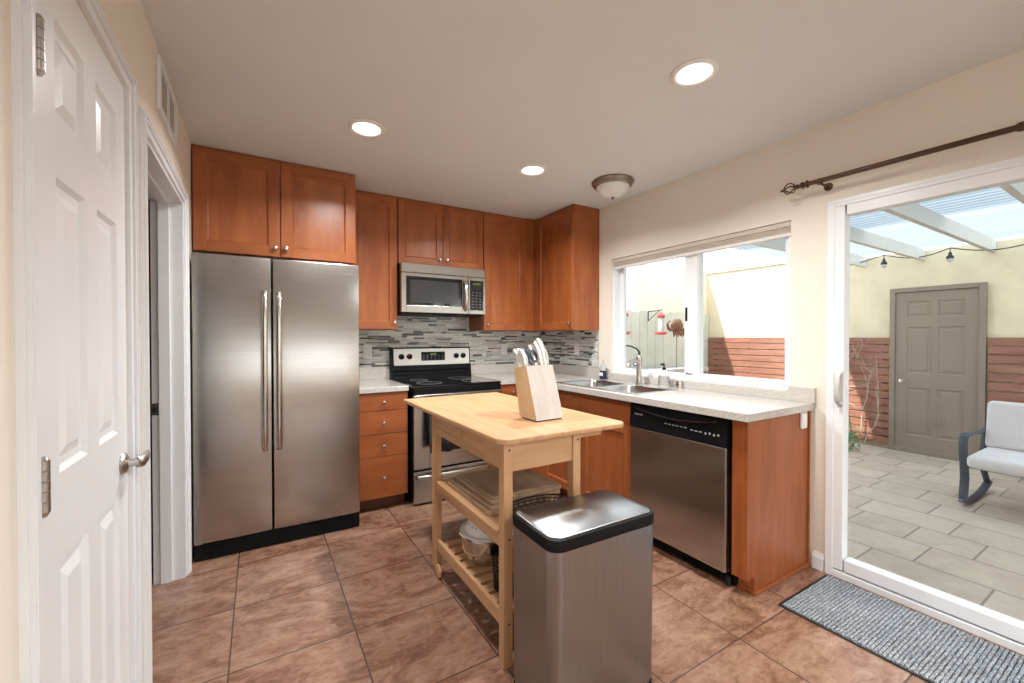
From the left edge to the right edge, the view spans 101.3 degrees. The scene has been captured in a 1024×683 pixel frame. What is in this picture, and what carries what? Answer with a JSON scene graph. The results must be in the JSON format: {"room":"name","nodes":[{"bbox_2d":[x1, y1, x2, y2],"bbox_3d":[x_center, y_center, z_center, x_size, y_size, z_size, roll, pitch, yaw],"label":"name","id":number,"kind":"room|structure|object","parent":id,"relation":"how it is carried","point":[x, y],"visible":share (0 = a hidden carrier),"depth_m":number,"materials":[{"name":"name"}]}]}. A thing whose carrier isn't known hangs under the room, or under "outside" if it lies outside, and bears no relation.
{"room":"kitchen","nodes":[
{"label":"kitchen","id":0,"kind":"room"},
{"bbox_2d":[0,0,193,682],"bbox_3d":[-0.182,0.065,-0.486,0.130,2.443,8.200,0,1,-31],"label":"wall","id":1,"kind":"structure","parent":0,"point":[127,19],"depth_m":0.68,"materials":[{"name":"paint"}]},
{"bbox_2d":[10,0,142,682],"bbox_3d":[-1.052,0.226,0.981,0.149,2.090,0.741,0,1,-31],"label":"trim","id":2,"kind":"structure","parent":1,"relation":"attached to","point":[23,12],"depth_m":0.71,"materials":[{"name":"white paint"}]},
{"bbox_2d":[36,0,149,682],"bbox_3d":[-0.999,0.257,1.017,0.090,2.010,0.639,0,1,-31],"label":"door","id":3,"kind":"structure","parent":1,"relation":"in","point":[85,460],"depth_m":0.96,"materials":[{"name":"white paint"}]},
{"bbox_2d":[138,106,191,682],"bbox_3d":[-1.565,0.233,1.826,0.156,2.057,1.023,0,1,-31],"label":"trim","id":4,"kind":"structure","parent":1,"relation":"attached to","point":[159,181],"depth_m":2.18,"materials":[{"name":"white paint"}]},
{"bbox_2d":[157,55,177,148],"bbox_3d":[-1.515,-1.039,1.851,0.012,0.216,0.410,0,1,-31],"label":"air vent","id":5,"kind":"object","parent":1,"relation":"in","point":[166,101],"visible":1,"depth_m":1.82,"materials":[{"name":"white metal"}]},
{"bbox_2d":[148,198,152,560],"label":"door","id":6,"kind":"structure","parent":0,"point":[148,198],"depth_m":2.40,"materials":[{"name":"white wood"}]},
{"bbox_2d":[377,362,539,378],"bbox_3d":[-1.619,0.021,3.505,4.730,2.443,0.120,0,1,-31],"label":"wall","id":7,"kind":"structure","parent":0,"point":[539,362],"depth_m":3.75,"materials":[{"name":"paint"}]},
{"bbox_2d":[192,144,355,264],"bbox_3d":[-1.665,-0.874,3.004,0.936,0.640,0.665,0,1,-31],"label":"upper cabinet","id":8,"kind":"object","parent":7,"relation":"attached to","point":[247,205],"visible":0.99,"depth_m":2.72,"materials":[{"name":"brown wood"}]},
{"bbox_2d":[355,189,396,329],"bbox_3d":[-1.178,-0.650,3.481,0.378,1.097,0.357,0,1,-31],"label":"upper cabinet","id":9,"kind":"object","parent":7,"relation":"attached to","point":[375,213],"visible":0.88,"depth_m":3.38,"materials":[{"name":"brown wood"}]},
{"bbox_2d":[397,197,482,269],"bbox_3d":[-0.675,-0.928,3.781,0.790,0.549,0.357,0,1,-31],"label":"upper cabinet","id":10,"kind":"object","parent":7,"relation":"attached to","point":[428,233],"visible":0.84,"depth_m":3.63,"materials":[{"name":"brown wood"}]},
{"bbox_2d":[397,262,484,317],"bbox_3d":[-0.656,-0.440,3.735,0.764,0.417,0.451,0,1,-31],"label":"microwave oven","id":11,"kind":"object","parent":10,"relation":"attached to","point":[423,290],"visible":0.98,"depth_m":3.56,"materials":[{"name":"silver metal"}]},
{"bbox_2d":[359,316,540,368],"bbox_3d":[-0.558,-0.017,4.069,2.040,0.493,0.006,0,1,-31],"label":"backsplash","id":12,"kind":"structure","parent":7,"relation":"attached to","point":[412,331],"depth_m":4.00,"materials":[{"name":"tile"}]},
{"bbox_2d":[363,345,371,358],"bbox_3d":[-1.251,0.086,3.642,0.072,0.116,0.009,0,1,-31],"label":"outlet cover","id":13,"kind":"object","parent":12,"relation":"attached to","point":[367,349],"visible":1,"depth_m":3.64,"materials":[{"name":"white plastic"}]},
{"bbox_2d":[501,344,506,354],"bbox_3d":[-0.082,0.079,4.347,0.072,0.116,0.009,0,1,-31],"label":"outlet cover","id":14,"kind":"object","parent":12,"relation":"attached to","point":[503,346],"visible":1,"depth_m":4.34,"materials":[{"name":"white plastic"}]},
{"bbox_2d":[469,212,533,330],"bbox_3d":[-0.096,-0.658,4.133,0.555,1.097,0.357,0,1,-31],"label":"upper cabinet","id":15,"kind":"object","parent":7,"relation":"attached to","point":[508,241],"visible":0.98,"depth_m":4.01,"materials":[{"name":"brown wood"}]},
{"bbox_2d":[141,0,1023,219],"bbox_3d":[0.498,-1.261,-0.021,4.730,0.200,8.320,0,1,-31],"label":"ceiling","id":16,"kind":"structure","parent":0,"point":[465,95],"depth_m":1.89,"materials":[{"name":"paint"}]},
{"bbox_2d":[348,119,384,136],"bbox_3d":[-0.807,-1.180,2.332,0.196,0.014,0.196,0,1,-31],"label":"recessed light","id":17,"kind":"object","parent":16,"relation":"in","point":[362,127],"visible":1,"depth_m":2.31,"materials":[{"name":"white plastic"}]},
{"bbox_2d":[519,164,546,175],"bbox_3d":[0.143,-1.186,2.913,0.196,0.014,0.196,0,1,-31],"label":"recessed light","id":18,"kind":"object","parent":16,"relation":"in","point":[529,169],"visible":1,"depth_m":2.89,"materials":[{"name":"white plastic"}]},
{"bbox_2d":[592,174,633,199],"bbox_3d":[0.751,-1.127,3.134,0.312,0.138,0.312,0,1,-31],"label":"flush ceiling light","id":19,"kind":"object","parent":16,"relation":"attached to","point":[611,186],"visible":1,"depth_m":3.05,"materials":[{"name":"white glass"}]},
{"bbox_2d":[670,58,718,86],"bbox_3d":[0.799,-1.174,1.843,0.196,0.014,0.196,0,1,-31],"label":"recessed light","id":20,"kind":"object","parent":16,"relation":"in","point":[697,71],"visible":1,"depth_m":1.82,"materials":[{"name":"white plastic"}]},
{"bbox_2d":[151,493,1023,682],"bbox_3d":[0.489,1.331,0.002,4.710,0.100,8.320,0,1,-31],"label":"floor","id":21,"kind":"structure","parent":0,"point":[367,602],"depth_m":1.88,"materials":[{"name":"tile"}]},
{"bbox_2d":[191,251,359,561],"bbox_3d":[-1.606,0.362,2.917,0.903,1.762,0.881,0,1,-31],"label":"refrigerator","id":22,"kind":"object","parent":21,"relation":"on","point":[276,411],"visible":1,"depth_m":2.56,"materials":[{"name":"silver metal"}]},
{"bbox_2d":[359,391,407,510],"bbox_3d":[-1.103,0.807,3.361,0.366,0.873,0.667,0,1,-31],"label":"base cabinet","id":23,"kind":"object","parent":21,"relation":"on","point":[383,416],"visible":0.77,"depth_m":3.11,"materials":[{"name":"brown wood"}]},
{"bbox_2d":[359,368,408,393],"bbox_3d":[-1.107,0.303,3.365,0.368,0.130,0.649,0,1,-31],"label":"countertop","id":24,"kind":"structure","parent":23,"relation":"on","point":[370,380],"depth_m":3.34,"materials":[{"name":"stone"}]},
{"bbox_2d":[389,347,501,504],"bbox_3d":[-0.573,0.639,3.623,0.770,1.174,0.739,0,1,-31],"label":"range oven","id":25,"kind":"object","parent":21,"relation":"on","point":[427,371],"visible":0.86,"depth_m":3.39,"materials":[{"name":"silver metal"}]},
{"bbox_2d":[426,413,450,452],"bbox_3d":[-0.555,0.632,3.212,0.189,0.422,0.074,0,1,-31],"label":"dish towel","id":26,"kind":"object","parent":25,"relation":"hanging from","point":[445,444],"visible":0.09,"depth_m":3.20,"materials":[{"name":"fabric"}]},
{"bbox_2d":[392,376,500,388],"bbox_3d":[-0.574,0.338,3.622,0.770,0.020,0.603,0,1,-31],"label":"cooktop","id":27,"kind":"object","parent":25,"relation":"in","point":[414,382],"depth_m":3.51,"materials":[{"name":"black glass"}]},
{"bbox_2d":[501,384,516,396],"bbox_3d":[-0.151,0.801,3.935,0.262,0.873,0.667,0,1,-31],"label":"base cabinet","id":28,"kind":"object","parent":21,"relation":"on","point":[508,389],"visible":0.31,"depth_m":3.66,"materials":[{"name":"brown wood"}]},
{"bbox_2d":[404,392,623,669],"bbox_3d":[-0.077,0.809,2.287,0.668,0.892,1.243,0,1,-31],"label":"kitchen cart","id":29,"kind":"object","parent":21,"relation":"on","point":[489,426],"visible":0.73,"depth_m":1.82,"materials":[{"name":"brown wood"}]},
{"bbox_2d":[444,538,513,611],"bbox_3d":[-0.066,1.080,2.037,0.320,0.014,0.659,0,1,-31],"label":"slatted shelf","id":30,"kind":"object","parent":29,"relation":"attached to","point":[453,549],"depth_m":1.98,"materials":[{"name":"brown wood"}]},
{"bbox_2d":[461,536,498,565],"bbox_3d":[-0.118,1.004,2.097,0.280,0.134,0.280,0,1,-31],"label":"mixing bowl","id":31,"kind":"object","parent":29,"relation":"on","point":[478,553],"visible":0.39,"depth_m":1.97,"materials":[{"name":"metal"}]},
{"bbox_2d":[459,519,493,542],"bbox_3d":[-0.115,0.885,2.097,0.302,0.102,0.284,0,1,-31],"label":"colander","id":32,"kind":"object","parent":31,"relation":"on","point":[468,530],"visible":0.21,"depth_m":2.00,"materials":[{"name":"white plastic"}]},
{"bbox_2d":[492,552,513,596],"bbox_3d":[0.006,1.016,1.856,0.190,0.117,0.190,0,1,-31],"label":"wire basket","id":33,"kind":"object","parent":29,"relation":"on","point":[495,574],"visible":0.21,"depth_m":1.82,"materials":[{"name":"metal"}]},
{"bbox_2d":[448,480,558,515],"bbox_3d":[-0.053,0.731,2.089,0.387,0.021,0.465,0,1,-31],"label":"cutting board","id":34,"kind":"object","parent":29,"relation":"on","point":[471,499],"visible":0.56,"depth_m":1.91,"materials":[{"name":"brown wood"}]},
{"bbox_2d":[451,477,559,509],"bbox_3d":[-0.043,0.711,2.086,0.384,0.017,0.440,0,1,-32],"label":"cutting board","id":35,"kind":"object","parent":34,"relation":"on","point":[454,480],"visible":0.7,"depth_m":1.94,"materials":[{"name":"brown wood"}]},
{"bbox_2d":[456,467,560,503],"bbox_3d":[-0.027,0.691,2.087,0.385,0.020,0.405,0,1,-31],"label":"cutting board","id":36,"kind":"object","parent":35,"relation":"on","point":[526,482],"visible":0.8,"depth_m":2.03,"materials":[{"name":"brown wood"}]},
{"bbox_2d":[513,494,561,510],"bbox_3d":[0.098,0.720,1.836,0.294,0.049,0.121,0,1,-31],"label":"wire basket","id":37,"kind":"object","parent":29,"relation":"on","point":[559,495],"visible":0.3,"depth_m":1.90,"materials":[{"name":"metal"}]},
{"bbox_2d":[514,365,562,421],"bbox_3d":[0.127,0.239,2.035,0.158,0.253,0.190,0,1,-33],"label":"knife block","id":38,"kind":"object","parent":29,"relation":"on","point":[536,386],"visible":1,"depth_m":1.99,"materials":[{"name":"brown wood"}]},
{"bbox_2d":[513,349,521,366],"bbox_3d":[0.032,0.097,2.059,0.033,0.122,0.068,0,1,-33],"label":"kitchen knife","id":39,"kind":"object","parent":38,"relation":"in","point":[514,350],"visible":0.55,"depth_m":2.05,"materials":[{"name":"metal"}]},
{"bbox_2d":[515,348,523,366],"bbox_3d":[0.047,0.093,2.033,0.034,0.121,0.068,0,1,-33],"label":"kitchen knife","id":40,"kind":"object","parent":38,"relation":"in","point":[517,350],"visible":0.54,"depth_m":2.02,"materials":[{"name":"metal"}]},
{"bbox_2d":[519,349,527,365],"bbox_3d":[0.060,0.092,2.016,0.034,0.117,0.066,0,1,-33],"label":"kitchen knife","id":41,"kind":"object","parent":38,"relation":"in","point":[522,352],"visible":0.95,"depth_m":2.01,"materials":[{"name":"metal"}]},
{"bbox_2d":[524,350,537,365],"bbox_3d":[0.087,0.100,2.056,0.082,0.126,0.071,0,1,7],"label":"scissors","id":42,"kind":"object","parent":38,"relation":"in","point":[529,355],"visible":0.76,"depth_m":2.05,"materials":[{"name":"metal"}]},
{"bbox_2d":[528,345,538,364],"bbox_3d":[0.111,0.085,2.090,0.037,0.139,0.078,0,1,-33],"label":"kitchen knife","id":43,"kind":"object","parent":38,"relation":"in","point":[530,347],"visible":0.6,"depth_m":2.08,"materials":[{"name":"metal"}]},
{"bbox_2d":[532,341,543,364],"bbox_3d":[0.138,0.074,2.084,0.040,0.153,0.086,0,1,-33],"label":"kitchen knife","id":44,"kind":"object","parent":38,"relation":"in","point":[535,344],"visible":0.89,"depth_m":2.07,"materials":[{"name":"metal"}]},
{"bbox_2d":[535,339,548,364],"bbox_3d":[0.156,0.067,2.092,0.044,0.167,0.094,0,1,-33],"label":"kitchen knife","id":45,"kind":"object","parent":38,"relation":"in","point":[539,342],"visible":0.92,"depth_m":2.08,"materials":[{"name":"metal"}]},
{"bbox_2d":[529,389,630,498],"bbox_3d":[0.607,0.807,3.315,0.453,0.873,1.238,0,1,-31],"label":"base cabinet","id":46,"kind":"object","parent":21,"relation":"on","point":[605,456],"visible":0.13,"depth_m":2.93,"materials":[{"name":"brown wood"}]},
{"bbox_2d":[471,363,815,421],"bbox_3d":[0.624,0.305,3.238,0.885,0.130,2.653,0,1,-31],"label":"countertop","id":47,"kind":"structure","parent":46,"relation":"on","point":[733,402],"depth_m":2.60,"materials":[{"name":"stone"}]},
{"bbox_2d":[599,359,605,378],"bbox_3d":[0.798,0.240,3.691,0.046,0.174,0.074,0,1,-31],"label":"dish soap bottle","id":48,"kind":"object","parent":47,"relation":"on","point":[602,374],"visible":1,"depth_m":3.67,"materials":[{"name":"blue plastic"}]},
{"bbox_2d":[599,371,605,378],"bbox_3d":[0.798,0.289,3.692,0.044,0.075,0.074,0,1,-31],"label":"label","id":49,"kind":"object","parent":48,"relation":"on","point":[602,374],"depth_m":3.67,"materials":[{"name":"blue paper"}]},
{"bbox_2d":[556,379,675,393],"bbox_3d":[0.755,0.416,3.174,0.452,0.173,0.864,0,1,-31],"label":"sink","id":50,"kind":"object","parent":47,"relation":"in","point":[628,388],"visible":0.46,"depth_m":3.20,"materials":[{"name":"metal"}]},
{"bbox_2d":[626,345,642,384],"bbox_3d":[0.950,0.178,3.263,0.130,0.307,0.135,0,1,15],"label":"faucet","id":51,"kind":"object","parent":47,"relation":"on","point":[638,360],"visible":0.98,"depth_m":3.27,"materials":[{"name":"silver metal"}]},
{"bbox_2d":[658,363,669,386],"bbox_3d":[1.129,0.244,3.120,0.080,0.178,0.080,0,1,-31],"label":"soap dispenser","id":52,"kind":"object","parent":47,"relation":"on","point":[663,378],"visible":1,"depth_m":3.09,"materials":[{"name":"white plastic"}]},
{"bbox_2d":[675,380,682,387],"bbox_3d":[1.209,0.305,3.040,0.048,0.058,0.048,0,1,-31],"label":"air gap","id":53,"kind":"object","parent":47,"relation":"on","point":[678,382],"visible":1,"depth_m":3.02,"materials":[{"name":"silver metal"}]},
{"bbox_2d":[512,490,653,682],"bbox_3d":[0.263,0.941,1.546,0.477,0.645,0.284,0,1,-30],"label":"trash can","id":54,"kind":"object","parent":21,"relation":"on","point":[583,563],"visible":1,"depth_m":1.43,"materials":[{"name":"metal"}]},
{"bbox_2d":[630,402,737,585],"bbox_3d":[1.165,0.818,2.541,0.616,0.872,0.642,0,1,-31],"label":"dishwasher","id":55,"kind":"object","parent":21,"relation":"on","point":[681,461],"visible":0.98,"depth_m":2.31,"materials":[{"name":"silver metal"}]},
{"bbox_2d":[732,411,810,596],"bbox_3d":[1.390,0.820,2.234,0.611,0.874,0.088,0,1,-31],"label":"base cabinet","id":56,"kind":"object","parent":21,"relation":"on","point":[771,456],"visible":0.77,"depth_m":2.15,"materials":[{"name":"brown wood"}]},
{"bbox_2d":[800,412,806,428],"bbox_3d":[1.603,0.431,2.309,0.060,0.090,0.014,0,1,-31],"label":"outlet cover","id":57,"kind":"object","parent":56,"relation":"attached to","point":[803,416],"visible":0.86,"depth_m":2.30,"materials":[{"name":"white plastic"}]},
{"bbox_2d":[778,574,1023,682],"bbox_3d":[1.881,1.257,1.469,0.490,0.015,1.557,0,1,-31],"label":"door mat","id":58,"kind":"object","parent":21,"relation":"on","point":[931,650],"visible":1,"depth_m":1.78,"materials":[{"name":"grey fabric"}]},
{"bbox_2d":[655,312,666,334],"bbox_3d":[2.306,-0.298,6.502,0.238,0.375,0.238,0,1,-31],"label":"bird feeder","id":59,"kind":"object","parent":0,"point":[660,316],"visible":1,"depth_m":6.46,"materials":[{"name":"red plastic"}]},
{"bbox_2d":[658,318,663,331],"bbox_3d":[2.306,-0.266,6.502,0.100,0.212,0.100,0,1,-31],"label":"bottle","id":60,"kind":"object","parent":59,"relation":"on","point":[660,320],"depth_m":6.47,"materials":[{"name":"glass"}]},
{"bbox_2d":[541,49,1023,565],"bbox_3d":[2.494,0.048,1.127,0.140,2.443,8.200,0,1,-31],"label":"wall","id":61,"kind":"structure","parent":0,"point":[742,193],"depth_m":2.33,"materials":[{"name":"paint"}]},
{"bbox_2d":[534,204,598,330],"bbox_3d":[0.407,-0.657,4.109,0.343,1.097,0.916,0,1,-31],"label":"upper cabinet","id":62,"kind":"object","parent":61,"relation":"attached to","point":[566,240],"visible":0.91,"depth_m":3.78,"materials":[{"name":"brown wood"}]},
{"bbox_2d":[541,331,598,366],"bbox_3d":[0.552,0.060,4.206,0.006,0.336,0.905,0,1,-31],"label":"backsplash","id":63,"kind":"structure","parent":61,"relation":"attached to","point":[559,345],"depth_m":4.13,"materials":[{"name":"tile"}]},
{"bbox_2d":[574,343,578,354],"bbox_3d":[0.625,0.072,4.069,0.009,0.116,0.072,0,1,-31],"label":"outlet cover","id":64,"kind":"object","parent":63,"relation":"attached to","point":[576,345],"visible":1,"depth_m":4.06,"materials":[{"name":"white plastic"}]},
{"bbox_2d":[613,226,790,389],"bbox_3d":[1.309,-0.218,3.105,0.115,0.992,1.453,0,1,-31],"label":"window","id":65,"kind":"structure","parent":61,"relation":"in","point":[694,264],"depth_m":3.04,"materials":[{"name":"white plastic"}]},
{"bbox_2d":[612,221,790,269],"bbox_3d":[1.269,-0.669,3.076,0.046,0.085,1.449,0,1,-31],"label":"window shade","id":66,"kind":"object","parent":65,"relation":"attached to","point":[781,230],"visible":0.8,"depth_m":2.89,"materials":[{"name":"fabric"}]},
{"bbox_2d":[812,551,824,571],"bbox_3d":[1.692,1.211,2.321,0.014,0.090,0.057,0,1,-31],"label":"baseboard","id":67,"kind":"structure","parent":61,"relation":"attached to","point":[818,559],"depth_m":2.31,"materials":[{"name":"white paint"}]},
{"bbox_2d":[780,121,1023,194],"bbox_3d":[2.152,-0.842,1.420,0.133,0.068,2.312,0,1,-31],"label":"curtain rod","id":68,"kind":"object","parent":61,"relation":"attached to","point":[1019,126],"visible":1,"depth_m":1.92,"materials":[{"name":"brown metal"}]},
{"bbox_2d":[824,156,1023,654],"bbox_3d":[2.223,0.260,1.512,0.209,2.010,1.851,0,1,-31],"label":"door","id":69,"kind":"structure","parent":61,"relation":"in","point":[998,628],"depth_m":2.17,"materials":[{"name":"white plastic"}]},
{"label":"outside","id":70,"kind":"structure","parent":0,"visible":0},
{"bbox_2d":[847,442,1023,621],"bbox_3d":[4.844,1.466,3.259,6.070,0.100,15.400,0,1,-31],"label":"paving","id":71,"kind":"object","parent":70,"point":[907,519],"depth_m":3.22,"materials":[{"name":"tile"}]},
{"bbox_2d":[642,366,684,371],"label":"raised planter","id":72,"kind":"object","parent":71,"relation":"on","point":[680,369],"depth_m":6.68,"materials":[{"name":"grey wood"}]},
{"bbox_2d":[666,319,683,367],"bbox_3d":[2.606,0.025,6.681,0.440,0.793,0.080,0,1,-31],"label":"stake","id":73,"kind":"object","parent":72,"relation":"in","point":[676,326],"visible":1,"depth_m":6.67,"materials":[{"name":"orange metal"}]},
{"bbox_3d":[1.574,-0.045,6.063,0.127,0.948,0.007,0,1,-31],"label":"hook","id":74,"kind":"object","parent":72,"relation":"attached to","visible":0},
{"bbox_2d":[626,312,629,334],"bbox_3d":[1.625,-0.293,6.091,0.238,0.375,0.238,0,1,-31],"label":"bird feeder","id":75,"kind":"object","parent":74,"relation":"hanging from","point":[627,314],"visible":0.31,"depth_m":6.05,"materials":[{"name":"red plastic"}]},
{"bbox_2d":[626,309,708,373],"bbox_3d":[1.838,0.433,6.657,4.100,1.890,0.047,0,1,-31],"label":"fence","id":76,"kind":"object","parent":71,"relation":"on","point":[655,350],"visible":0.2,"depth_m":6.95,"materials":[{"name":"paint"}]},
{"bbox_2d":[648,309,661,320],"bbox_3d":[2.268,-0.420,6.679,0.016,0.177,0.362,0,1,-16],"label":"bracket","id":77,"kind":"object","parent":76,"relation":"attached to","point":[661,309],"visible":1,"depth_m":6.74,"materials":[{"name":"metal"}]},
{"bbox_2d":[703,367,708,373],"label":"raised planter","id":78,"kind":"object","parent":71,"relation":"on","point":[705,369],"depth_m":6.98,"materials":[{"name":"grey wood"}]},
{"bbox_2d":[848,418,859,449],"bbox_3d":[4.293,1.175,5.508,0.494,0.435,0.473,0,1,-31],"label":"shrub","id":79,"kind":"object","parent":71,"relation":"on","point":[851,435],"visible":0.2,"depth_m":5.37,"materials":[{"name":"green plant"}]},
{"bbox_2d":[848,337,880,444],"bbox_3d":[4.620,0.648,5.771,0.157,1.484,0.660,0,1,-31],"label":"climbing vine","id":80,"kind":"object","parent":71,"relation":"on","point":[867,386],"visible":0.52,"depth_m":5.59,"materials":[{"name":"brown plant"}]},
{"bbox_2d":[958,401,1023,503],"bbox_3d":[4.523,0.981,3.247,0.853,0.865,1.337,0,1,-31],"label":"rocking chair","id":81,"kind":"object","parent":71,"relation":"on","point":[1003,434],"visible":1,"depth_m":3.68,"materials":[{"name":"fabric"}]},
{"bbox_2d":[967,447,1023,477],"bbox_3d":[4.427,1.016,3.191,0.630,0.110,1.233,0,1,-31],"label":"seat cushion","id":82,"kind":"object","parent":81,"relation":"on","point":[1001,460],"depth_m":3.48,"materials":[{"name":"fabric"}]},
{"bbox_2d":[985,401,1023,451],"bbox_3d":[4.705,0.759,3.356,0.168,0.426,1.233,0,1,-31],"label":"cushion","id":83,"kind":"object","parent":81,"relation":"on","point":[1004,430],"depth_m":3.75,"materials":[{"name":"fabric"}]},
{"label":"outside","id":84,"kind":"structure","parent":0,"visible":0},
{"bbox_2d":[706,237,1023,447],"bbox_3d":[6.844,0.102,2.627,0.360,2.640,12.280,0,1,-31],"label":"wall","id":85,"kind":"structure","parent":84,"point":[749,301],"depth_m":5.63,"materials":[{"name":"paint"}]},
{"bbox_2d":[708,337,888,443],"bbox_3d":[4.260,0.626,6.572,0.044,1.391,2.566,0,1,-31],"label":"panel","id":86,"kind":"object","parent":85,"relation":"attached to","point":[745,343],"visible":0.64,"depth_m":5.80,"materials":[{"name":"brown wood"}]},
{"bbox_2d":[730,181,1023,266],"bbox_3d":[4.266,-1.056,2.462,4.268,0.192,6.280,0,1,-31],"label":"patio cover","id":87,"kind":"object","parent":85,"relation":"attached to","point":[976,218],"visible":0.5,"depth_m":4.06,"materials":[{"name":"paint"}]},
{"bbox_2d":[860,255,909,267],"bbox_3d":[4.766,-1.025,5.367,0.068,0.159,0.489,0,1,-31],"label":"string lights","id":88,"kind":"object","parent":85,"relation":"hanging from","point":[883,264],"depth_m":5.36,"materials":[{"name":"black rubber"}]},
{"bbox_2d":[881,255,886,267],"bbox_3d":[4.760,-1.028,5.376,0.068,0.170,0.066,0,1,-31],"label":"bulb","id":89,"kind":"object","parent":88,"relation":"attached to","point":[883,264],"depth_m":5.36,"materials":[{"name":"metal"}]},
{"bbox_2d":[888,282,987,460],"bbox_3d":[5.116,0.358,5.095,0.108,2.075,0.845,0,1,-31],"label":"door","id":90,"kind":"structure","parent":85,"relation":"in","point":[938,339],"depth_m":5.07,"materials":[{"name":"beige paint"}]},
{"bbox_2d":[919,244,1023,262],"bbox_3d":[5.146,-0.999,4.735,0.068,0.172,0.804,0,1,-31],"label":"string lights","id":91,"kind":"object","parent":85,"relation":"hanging from","point":[949,257],"depth_m":4.84,"materials":[{"name":"black rubber"}]},
{"bbox_2d":[946,248,953,262],"bbox_3d":[5.070,-1.002,4.862,0.068,0.170,0.066,0,1,-31],"label":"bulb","id":92,"kind":"object","parent":91,"relation":"attached to","point":[950,257],"depth_m":4.85,"materials":[{"name":"metal"}]},
{"bbox_2d":[987,338,1023,446],"bbox_3d":[6.399,0.665,3.022,0.044,1.390,4.005,0,1,-31],"label":"panel","id":93,"kind":"object","parent":85,"relation":"attached to","point":[1007,353],"visible":0.56,"depth_m":4.61,"materials":[{"name":"brown wood"}]},
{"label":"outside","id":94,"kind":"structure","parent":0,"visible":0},
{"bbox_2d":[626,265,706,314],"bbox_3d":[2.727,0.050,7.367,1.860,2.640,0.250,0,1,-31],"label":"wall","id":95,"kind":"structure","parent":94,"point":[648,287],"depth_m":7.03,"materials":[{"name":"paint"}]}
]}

